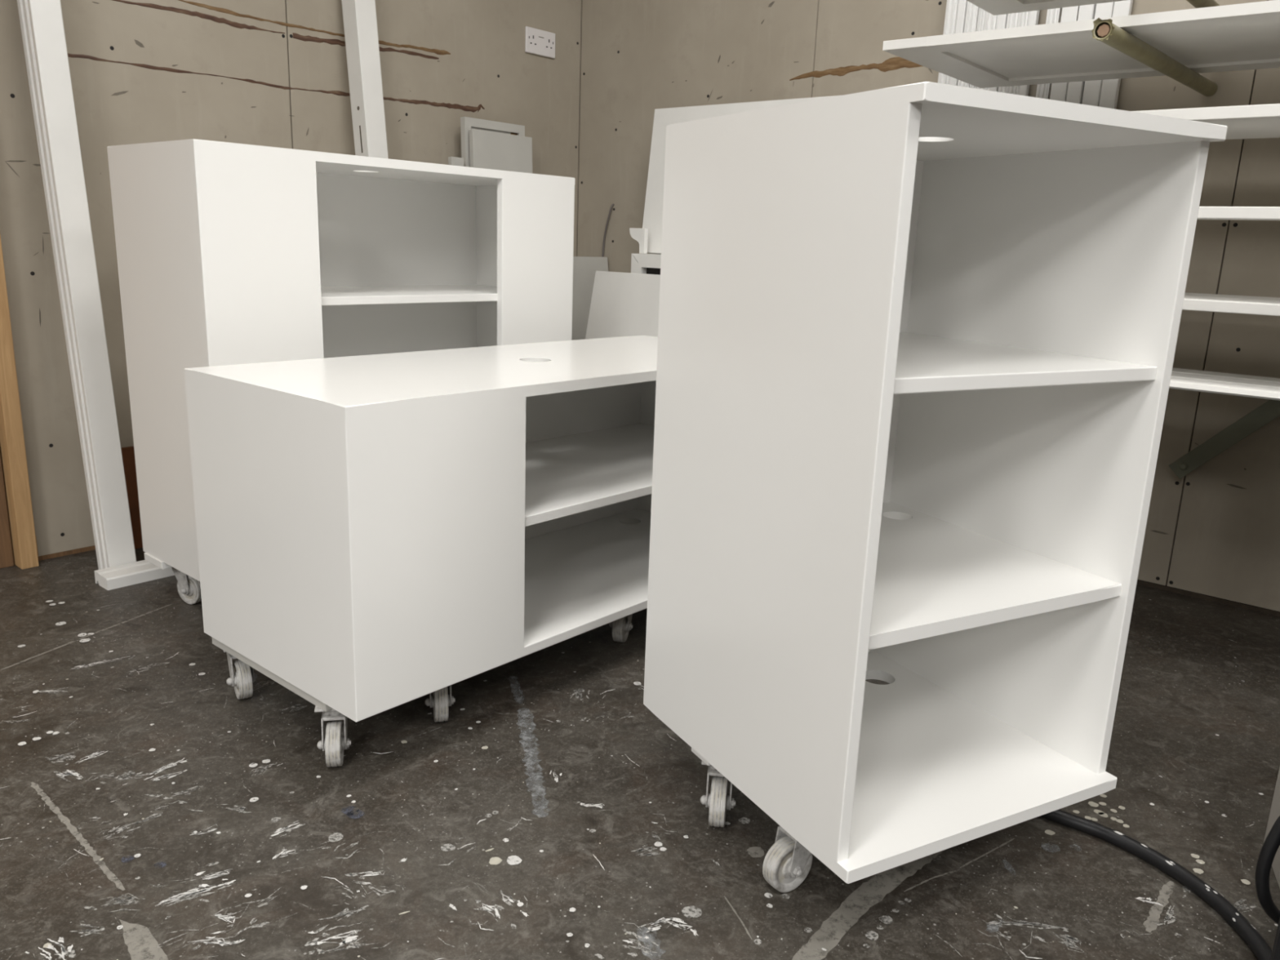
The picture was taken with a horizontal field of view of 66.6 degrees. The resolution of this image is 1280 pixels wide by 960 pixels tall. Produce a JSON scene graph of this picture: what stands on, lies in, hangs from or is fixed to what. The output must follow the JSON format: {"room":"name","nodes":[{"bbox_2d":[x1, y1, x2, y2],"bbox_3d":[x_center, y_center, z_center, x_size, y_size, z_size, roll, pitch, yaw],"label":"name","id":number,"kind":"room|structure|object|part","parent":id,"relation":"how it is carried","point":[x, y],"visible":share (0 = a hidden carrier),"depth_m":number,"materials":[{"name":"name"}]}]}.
{"room":"carpentry workshop","nodes":[
{"label":"carpentry workshop","id":0,"kind":"room"},
{"bbox_2d":[0,0,582,560],"bbox_3d":[-0.896,-1.421,3.077,0.121,3.000,2.155,13,18,39],"label":"wall","id":1,"kind":"structure","parent":0,"point":[262,73],"depth_m":2.69,"materials":[{"name":"beige wood"}]},
{"bbox_3d":[-0.952,0.048,3.351,0.013,0.012,2.024,13,18,39],"label":"sole plate","id":2,"kind":"part","parent":1,"relation":"part of","materials":[{"name":"brown wood"}]},
{"bbox_2d":[524,26,555,58],"bbox_3d":[-0.365,-1.602,3.569,0.010,0.087,0.147,13,18,39],"label":"wall socket","id":3,"kind":"object","parent":1,"relation":"attached to","point":[537,42],"visible":1,"depth_m":3.56,"materials":[{"name":"white plastic"}]},
{"bbox_2d":[0,547,1279,959],"bbox_3d":[0.142,1.247,-1.148,8.300,0.101,8.300,13,18,39],"label":"floor","id":4,"kind":"structure","parent":0,"point":[149,810],"depth_m":1.52,"materials":[{"name":"concrete"}]},
{"bbox_2d":[0,453,13,568],"bbox_3d":[-1.625,-1.087,2.231,0.052,2.700,0.045,13,18,39],"label":"post","id":5,"kind":"object","parent":4,"relation":"on","point":[6,560],"visible":1,"depth_m":2.52,"materials":[{"name":"brown wood"}]},
{"bbox_2d":[0,235,39,569],"bbox_3d":[-1.571,-1.089,2.252,0.087,2.700,0.050,13,18,39],"label":"wooden plank","id":6,"kind":"object","parent":4,"relation":"on","point":[12,446],"visible":0.94,"depth_m":2.47,"materials":[{"name":"brown wood"}]},
{"bbox_2d":[17,0,136,569],"bbox_3d":[-1.401,-0.524,2.409,0.271,1.563,0.067,13,18,39],"label":"board","id":7,"kind":"object","parent":4,"relation":"on","point":[42,24],"visible":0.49,"depth_m":2.38,"materials":[{"name":"white wood"}]},
{"bbox_2d":[120,445,142,549],"bbox_3d":[-1.280,0.019,2.848,0.036,0.285,0.420,13,18,39],"label":"panel","id":8,"kind":"object","parent":4,"relation":"on","point":[128,452],"visible":0.17,"depth_m":2.69,"materials":[{"name":"brown wood"}]},
{"bbox_2d":[93,560,174,590],"bbox_3d":[-1.033,0.175,2.779,0.074,0.033,0.950,13,18,39],"label":"batten","id":9,"kind":"object","parent":4,"relation":"on","point":[140,571],"visible":0.34,"depth_m":2.46,"materials":[{"name":"white wood"}]},
{"bbox_2d":[106,138,574,604],"bbox_3d":[-0.684,-0.259,2.481,0.407,1.042,1.027,14,18,39],"label":"base cabinet","id":10,"kind":"object","parent":4,"relation":"on","point":[228,253],"visible":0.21,"depth_m":2.19,"materials":[{"name":"white paint"}]},
{"bbox_3d":[-1.020,-0.233,2.108,0.387,0.902,0.019,14,18,39],"label":"panel","id":11,"kind":"part","parent":10,"relation":"part of","materials":[{"name":"white paint"}]},
{"bbox_3d":[-0.665,-0.756,2.361,0.407,0.019,1.024,14,18,39],"label":"panel","id":12,"kind":"part","parent":10,"relation":"part of","materials":[{"name":"white paint"}]},
{"bbox_3d":[-0.536,-0.274,2.348,0.020,0.902,1.024,14,18,39],"label":"panel","id":13,"kind":"part","parent":10,"relation":"part of","materials":[{"name":"white paint"}]},
{"bbox_3d":[-0.827,-0.345,2.594,0.018,0.902,0.986,14,18,39],"label":"panel","id":14,"kind":"part","parent":10,"relation":"part of","materials":[{"name":"white paint"}]},
{"bbox_2d":[320,284,497,305],"bbox_3d":[-0.676,-0.463,2.433,0.368,0.019,0.986,14,18,39],"label":"shelf","id":15,"kind":"object","parent":10,"relation":"attached to","point":[331,295],"depth_m":2.41,"materials":[{"name":"white paint"}]},
{"bbox_2d":[448,156,463,166],"bbox_3d":[-0.625,-0.528,3.396,0.062,1.136,0.052,13,18,39],"label":"block","id":16,"kind":"object","parent":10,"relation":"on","point":[453,161],"visible":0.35,"depth_m":3.26,"materials":[{"name":"white wood"}]},
{"bbox_3d":[-0.357,-0.390,2.846,0.387,0.902,0.019,14,18,39],"label":"panel","id":17,"kind":"part","parent":10,"relation":"part of","materials":[{"name":"white paint"}]},
{"bbox_2d":[341,0,388,158],"bbox_3d":[-0.817,-0.745,3.052,0.246,1.718,0.073,13,18,39],"label":"board","id":18,"kind":"object","parent":4,"relation":"on","point":[359,16],"visible":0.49,"depth_m":2.95,"materials":[{"name":"white wood"}]},
{"bbox_2d":[184,335,657,767],"bbox_3d":[-0.227,0.053,2.138,0.514,0.632,1.285,14,18,39],"label":"base cabinet","id":19,"kind":"object","parent":4,"relation":"on","point":[376,534],"visible":0.83,"depth_m":1.69,"materials":[{"name":"white paint"}]},
{"bbox_3d":[-0.639,0.099,1.672,0.494,0.491,0.020,14,18,39],"label":"panel","id":20,"kind":"part","parent":19,"relation":"part of","materials":[{"name":"white laminate"}]},
{"bbox_3d":[-0.214,-0.245,2.067,0.514,0.020,1.267,14,18,39],"label":"panel","id":21,"kind":"part","parent":19,"relation":"part of","materials":[{"name":"white laminate"}]},
{"bbox_3d":[-0.036,0.048,1.972,0.020,0.491,1.267,14,18,39],"label":"panel","id":22,"kind":"part","parent":19,"relation":"part of","materials":[{"name":"white paint"}]},
{"bbox_3d":[-0.410,-0.042,2.283,0.019,0.491,1.228,14,18,39],"label":"panel","id":23,"kind":"part","parent":19,"relation":"part of","materials":[{"name":"white laminate"}]},
{"bbox_3d":[-0.232,0.231,2.184,0.475,0.020,1.228,14,18,39],"label":"panel","id":24,"kind":"part","parent":19,"relation":"part of","materials":[{"name":"white paint"}]},
{"bbox_2d":[524,483,652,526],"bbox_3d":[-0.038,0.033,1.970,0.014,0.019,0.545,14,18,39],"label":"shelf","id":25,"kind":"object","parent":19,"relation":"attached to","point":[539,515],"depth_m":1.89,"materials":[{"name":"white laminate"}]},
{"bbox_2d":[524,422,654,514],"bbox_3d":[-0.223,-0.011,2.124,0.475,0.019,1.228,14,18,39],"label":"shelf","id":26,"kind":"object","parent":19,"relation":"attached to","point":[578,469],"depth_m":2.17,"materials":[{"name":"white laminate"}]},
{"bbox_3d":[0.177,-0.097,2.595,0.494,0.491,0.020,14,18,39],"label":"panel","id":27,"kind":"part","parent":19,"relation":"part of","materials":[{"name":"white laminate"}]},
{"bbox_2d":[460,116,524,167],"bbox_3d":[-0.517,-0.629,3.534,0.066,1.271,0.275,13,18,39],"label":"door","id":28,"kind":"structure","parent":4,"relation":"on","point":[467,123],"depth_m":3.34,"materials":[{"name":"white wood"}]},
{"bbox_2d":[469,128,532,173],"bbox_3d":[-0.486,-0.604,3.523,0.067,1.231,0.274,13,18,39],"label":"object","id":29,"kind":"structure","parent":4,"relation":"on","point":[487,149],"depth_m":3.39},
{"bbox_2d":[571,256,608,340],"bbox_3d":[-0.236,-0.426,3.697,0.135,0.820,0.410,13,18,39],"label":"board","id":30,"kind":"object","parent":4,"relation":"on","point":[584,268],"visible":0.2,"depth_m":3.69,"materials":[{"name":"white wood"}]},
{"bbox_2d":[585,271,660,339],"bbox_3d":[-0.051,-0.301,3.302,0.420,0.779,0.169,13,18,39],"label":"board","id":31,"kind":"object","parent":4,"relation":"on","point":[623,304],"visible":0.24,"depth_m":3.30,"materials":[{"name":"white wood"}]},
{"bbox_2d":[629,227,661,275],"bbox_3d":[0.182,-0.401,3.429,0.498,0.928,0.215,13,18,39],"label":"carcass","id":32,"kind":"object","parent":4,"relation":"on","point":[646,264],"depth_m":3.38},
{"bbox_3d":[-0.006,-0.839,3.417,0.070,0.085,0.018,13,18,39],"label":"cornice offcut","id":33,"kind":"part","parent":32,"relation":"part of","materials":[{"name":"white wood"}]},
{"bbox_3d":[0.160,-0.661,3.291,0.360,0.097,0.006,13,18,39],"label":"slot shadow panel","id":34,"kind":"part","parent":32,"relation":"part of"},
{"bbox_2d":[642,95,838,253],"bbox_3d":[0.337,-0.984,3.205,0.800,0.492,0.080,13,18,39],"label":"framed panel","id":35,"kind":"object","parent":32,"relation":"on","point":[653,209],"visible":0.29,"depth_m":3.40,"materials":[{"name":"white wood"}]},
{"bbox_2d":[643,81,1227,892],"bbox_3d":[0.369,0.028,1.450,0.512,1.050,0.526,-5,16,-28],"label":"shelf unit","id":36,"kind":"object","parent":4,"relation":"on","point":[917,342],"visible":1,"depth_m":1.36,"materials":[{"name":"white laminate"}]},
{"bbox_3d":[0.150,-0.014,1.329,0.018,0.892,0.506,-5,16,-28],"label":"panel","id":37,"kind":"part","parent":36,"relation":"part of","materials":[{"name":"white laminate"}]},
{"bbox_3d":[0.355,0.410,1.544,0.511,0.018,0.526,-5,16,-28],"label":"panel","id":38,"kind":"part","parent":36,"relation":"part of","materials":[{"name":"white paint"}]},
{"bbox_3d":[0.252,-0.089,1.652,0.475,0.892,0.017,-5,16,-28],"label":"panel","id":39,"kind":"part","parent":36,"relation":"part of","materials":[{"name":"white laminate"}]},
{"bbox_3d":[0.388,-0.474,1.328,0.511,0.018,0.526,-5,16,-28],"label":"panel","id":40,"kind":"part","parent":36,"relation":"part of","materials":[{"name":"white paint"}]},
{"bbox_3d":[0.363,0.123,1.479,0.475,0.018,0.478,-5,16,-28],"label":"shelf","id":41,"kind":"part","parent":36,"relation":"part of","materials":[{"name":"white paint"}]},
{"bbox_3d":[0.374,-0.178,1.406,0.475,0.018,0.478,-5,16,-28],"label":"shelf","id":42,"kind":"part","parent":36,"relation":"part of","materials":[{"name":"white paint"}]},
{"bbox_3d":[0.584,-0.054,1.560,0.018,0.892,0.506,-5,16,-28],"label":"panel","id":43,"kind":"part","parent":36,"relation":"part of","materials":[{"name":"white laminate"}]},
{"bbox_2d":[937,0,958,84],"bbox_3d":[0.876,-0.993,2.866,0.036,2.395,0.020,14,18,39],"label":"board","id":44,"kind":"object","parent":4,"relation":"on","point":[952,6],"visible":0.02,"depth_m":2.79,"materials":[{"name":"white wood"}]},
{"bbox_2d":[949,0,967,85],"bbox_3d":[0.895,-0.980,2.845,0.022,2.382,0.020,14,18,38],"label":"board","id":45,"kind":"object","parent":4,"relation":"on","point":[962,9],"visible":0.02,"depth_m":2.76,"materials":[{"name":"white wood"}]},
{"bbox_2d":[957,0,978,87],"bbox_3d":[0.920,-0.989,2.824,0.032,2.411,0.020,14,18,38],"label":"board","id":46,"kind":"object","parent":4,"relation":"on","point":[972,11],"visible":0.02,"depth_m":2.75,"materials":[{"name":"white wood"}]},
{"bbox_2d":[969,7,986,88],"bbox_3d":[0.943,-0.970,2.811,0.022,2.382,0.020,14,18,39],"label":"board","id":47,"kind":"object","parent":4,"relation":"on","point":[982,13],"visible":0.02,"depth_m":2.73,"materials":[{"name":"white wood"}]},
{"bbox_2d":[977,11,998,90],"bbox_3d":[0.966,-0.971,2.790,0.034,2.394,0.020,14,17,38],"label":"board","id":48,"kind":"object","parent":4,"relation":"on","point":[991,20],"visible":0.02,"depth_m":2.71,"materials":[{"name":"white wood"}]},
{"bbox_2d":[988,13,1007,91],"bbox_3d":[0.987,-0.964,2.768,0.022,2.392,0.020,14,18,39],"label":"board","id":49,"kind":"object","parent":4,"relation":"on","point":[1002,20],"visible":0.02,"depth_m":2.69,"materials":[{"name":"white wood"}]},
{"bbox_2d":[998,12,1020,93],"bbox_3d":[1.012,-0.959,2.752,0.033,2.393,0.020,14,18,39],"label":"board","id":50,"kind":"object","parent":4,"relation":"on","point":[1013,19],"visible":0.02,"depth_m":2.68,"materials":[{"name":"white wood"}]},
{"bbox_2d":[1009,11,1030,94],"bbox_3d":[1.035,-0.987,2.722,0.024,2.464,0.020,14,18,39],"label":"board","id":51,"kind":"object","parent":4,"relation":"on","point":[1024,16],"visible":0.02,"depth_m":2.66,"materials":[{"name":"white wood"}]},
{"bbox_2d":[1018,10,1039,96],"bbox_3d":[1.053,-0.963,2.713,0.022,2.422,0.020,14,18,38],"label":"board","id":52,"kind":"object","parent":4,"relation":"on","point":[1034,15],"visible":0.02,"depth_m":2.64,"materials":[{"name":"white wood"}]},
{"bbox_2d":[1035,8,1061,98],"bbox_3d":[1.095,-0.971,2.681,0.032,2.455,0.020,14,18,38],"label":"board","id":53,"kind":"object","parent":4,"relation":"on","point":[1053,15],"visible":0.02,"depth_m":2.62,"materials":[{"name":"white wood"}]},
{"bbox_2d":[1049,5,1079,102],"bbox_3d":[1.126,-0.956,2.651,0.042,2.443,0.020,14,18,39],"label":"board","id":54,"kind":"object","parent":4,"relation":"on","point":[1059,91],"visible":0.02,"depth_m":2.61,"materials":[{"name":"white wood"}]},
{"bbox_2d":[1066,4,1096,103],"bbox_3d":[1.157,-0.942,2.623,0.036,2.432,0.020,14,18,39],"label":"board","id":55,"kind":"object","parent":4,"relation":"on","point":[1075,89],"visible":0.02,"depth_m":2.58,"materials":[{"name":"white wood"}]},
{"bbox_2d":[1081,1,1114,106],"bbox_3d":[1.192,-0.915,2.606,0.043,2.391,0.020,14,18,38],"label":"board","id":56,"kind":"object","parent":4,"relation":"on","point":[1092,89],"visible":0.02,"depth_m":2.56,"materials":[{"name":"white wood"}]},
{"bbox_2d":[1098,0,1133,109],"bbox_3d":[1.227,-0.944,2.570,0.042,2.467,0.020,14,18,39],"label":"board","id":57,"kind":"object","parent":4,"relation":"on","point":[1109,92],"visible":0.02,"depth_m":2.54,"materials":[{"name":"white wood"}]},
{"bbox_2d":[1040,808,1272,959],"bbox_3d":[0.650,0.550,1.518,0.166,0.022,0.758,-7,16,-33],"label":"hose","id":58,"kind":"object","parent":4,"relation":"on","point":[1249,934],"visible":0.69,"depth_m":1.43,"materials":[{"name":"black rubber"}]},
{"bbox_2d":[1254,815,1279,924],"bbox_3d":[0.930,0.501,1.302,0.208,0.238,0.027,1,14,-6],"label":"loop","id":59,"kind":"object","parent":4,"relation":"on","point":[1268,850],"visible":0.99,"depth_m":1.30,"materials":[{"name":"black rubber"}]},
{"bbox_2d":[1263,767,1279,888],"bbox_3d":[1.301,0.128,1.222,0.710,1.030,0.130,8,15,22],"label":"upright carcass","id":60,"kind":"object","parent":4,"relation":"on","point":[1274,814],"visible":0.69,"depth_m":1.49},
{"bbox_3d":[1.280,0.139,1.173,0.710,1.030,0.022,8,15,22],"label":"panel","id":61,"kind":"part","parent":60,"relation":"part of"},
{"bbox_2d":[1270,918,1279,959],"bbox_3d":[0.975,0.502,1.087,0.348,0.345,0.268,0,14,-8],"label":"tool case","id":62,"kind":"object","parent":4,"relation":"on","point":[1275,955],"visible":1,"depth_m":1.21,"materials":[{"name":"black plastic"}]},
{"bbox_2d":[576,0,1279,617],"bbox_3d":[1.671,-1.129,2.267,5.100,3.000,0.122,13,18,39],"label":"wall","id":63,"kind":"structure","parent":0,"point":[1212,532],"depth_m":2.68,"materials":[{"name":"beige wood"}]},
{"bbox_2d":[601,203,614,257],"bbox_3d":[-0.138,-0.572,3.867,0.054,1.014,0.034,6,14,14],"label":"cable","id":64,"kind":"object","parent":63,"relation":"attached to","point":[613,204],"visible":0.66,"depth_m":3.77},
{"bbox_2d":[966,0,1125,15],"bbox_3d":[1.515,-1.012,1.736,2.000,0.020,0.605,13,17,38],"label":"panelled door","id":65,"kind":"structure","parent":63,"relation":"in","point":[995,7],"depth_m":2.45,"materials":[{"name":"white wood"}]},
{"bbox_3d":[1.682,-1.054,1.934,1.790,0.020,0.080,13,17,38],"label":"rail","id":66,"kind":"part","parent":65,"relation":"part of","materials":[{"name":"white wood"}]},
{"bbox_2d":[1091,17,1217,96],"bbox_3d":[1.155,-0.919,2.146,0.043,0.043,0.796,14,18,41],"label":"support pole","id":67,"kind":"object","parent":63,"relation":"attached to","point":[1104,31],"visible":1,"depth_m":2.04,"materials":[{"name":"brown metal"}]},
{"bbox_2d":[882,0,1279,88],"bbox_3d":[1.518,-0.861,1.841,2.000,0.020,0.605,13,17,37],"label":"panelled door","id":68,"kind":"structure","parent":67,"relation":"on","point":[1242,36],"depth_m":2.15,"materials":[{"name":"white wood"}]},
{"bbox_3d":[1.352,-0.819,1.643,1.790,0.020,0.080,13,17,37],"label":"rail","id":69,"kind":"part","parent":68,"relation":"part of","materials":[{"name":"white wood"}]},
{"bbox_3d":[1.518,-0.861,1.841,1.792,0.006,0.447,13,17,37],"label":"panel","id":70,"kind":"part","parent":68,"relation":"part of","materials":[{"name":"white wood"}]},
{"bbox_3d":[1.684,-0.904,2.040,1.790,0.020,0.080,13,17,37],"label":"rail","id":71,"kind":"part","parent":68,"relation":"part of","materials":[{"name":"white wood"}]},
{"bbox_2d":[1186,0,1220,8],"bbox_3d":[1.161,-1.082,2.106,0.041,0.039,0.795,14,18,40],"label":"support pole","id":72,"kind":"object","parent":63,"relation":"attached to","point":[1196,3],"visible":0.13,"depth_m":2.25,"materials":[{"name":"brown wood"}]},
{"bbox_3d":[1.626,0.340,2.550,4.990,0.012,0.010,13,18,39],"label":"sole plate","id":73,"kind":"part","parent":63,"relation":"part of","materials":[{"name":"wood"}]},
{"bbox_2d":[1168,399,1279,479],"bbox_3d":[1.544,-0.145,2.460,0.331,0.336,0.062,13,18,39],"label":"bar","id":74,"kind":"object","parent":63,"relation":"attached to","point":[1269,411],"visible":1,"depth_m":2.48,"materials":[{"name":"metal"}]},
{"bbox_3d":[1.753,-0.609,1.717,0.049,0.041,0.755,13,18,39],"label":"support pole","id":75,"kind":"object","parent":63,"relation":"attached to","visible":0},
{"bbox_2d":[1131,103,1279,139],"bbox_3d":[1.533,-0.646,1.711,1.840,0.022,0.360,13,18,39],"label":"board","id":76,"kind":"object","parent":75,"relation":"on","point":[1256,121],"visible":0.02,"depth_m":1.87,"materials":[{"name":"white wood"}]},
{"bbox_3d":[1.746,-0.433,1.760,0.049,0.041,0.755,13,18,39],"label":"support pole","id":77,"kind":"object","parent":63,"relation":"attached to","visible":0},
{"bbox_2d":[1196,206,1279,220],"bbox_3d":[1.429,-0.446,1.643,1.840,0.022,0.061,13,18,39],"label":"board","id":78,"kind":"object","parent":77,"relation":"on","point":[1239,213],"visible":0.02,"depth_m":1.85,"materials":[{"name":"white wood"}]},
{"bbox_3d":[1.740,-0.262,1.802,0.049,0.041,0.755,13,18,39],"label":"support pole","id":79,"kind":"object","parent":63,"relation":"attached to","visible":0},
{"bbox_2d":[1182,292,1279,315],"bbox_3d":[1.553,-0.307,1.833,1.840,0.022,0.460,13,18,39],"label":"board","id":80,"kind":"object","parent":79,"relation":"on","point":[1259,305],"visible":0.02,"depth_m":1.90,"materials":[{"name":"white wood"}]},
{"bbox_3d":[1.735,-0.110,1.839,0.049,0.041,0.755,13,18,39],"label":"support pole","id":81,"kind":"object","parent":63,"relation":"attached to","visible":0},
{"bbox_2d":[1168,367,1279,400],"bbox_3d":[1.489,-0.137,1.804,1.840,0.016,0.280,13,18,39],"label":"board","id":82,"kind":"object","parent":81,"relation":"on","point":[1229,384],"visible":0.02,"depth_m":1.96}
]}

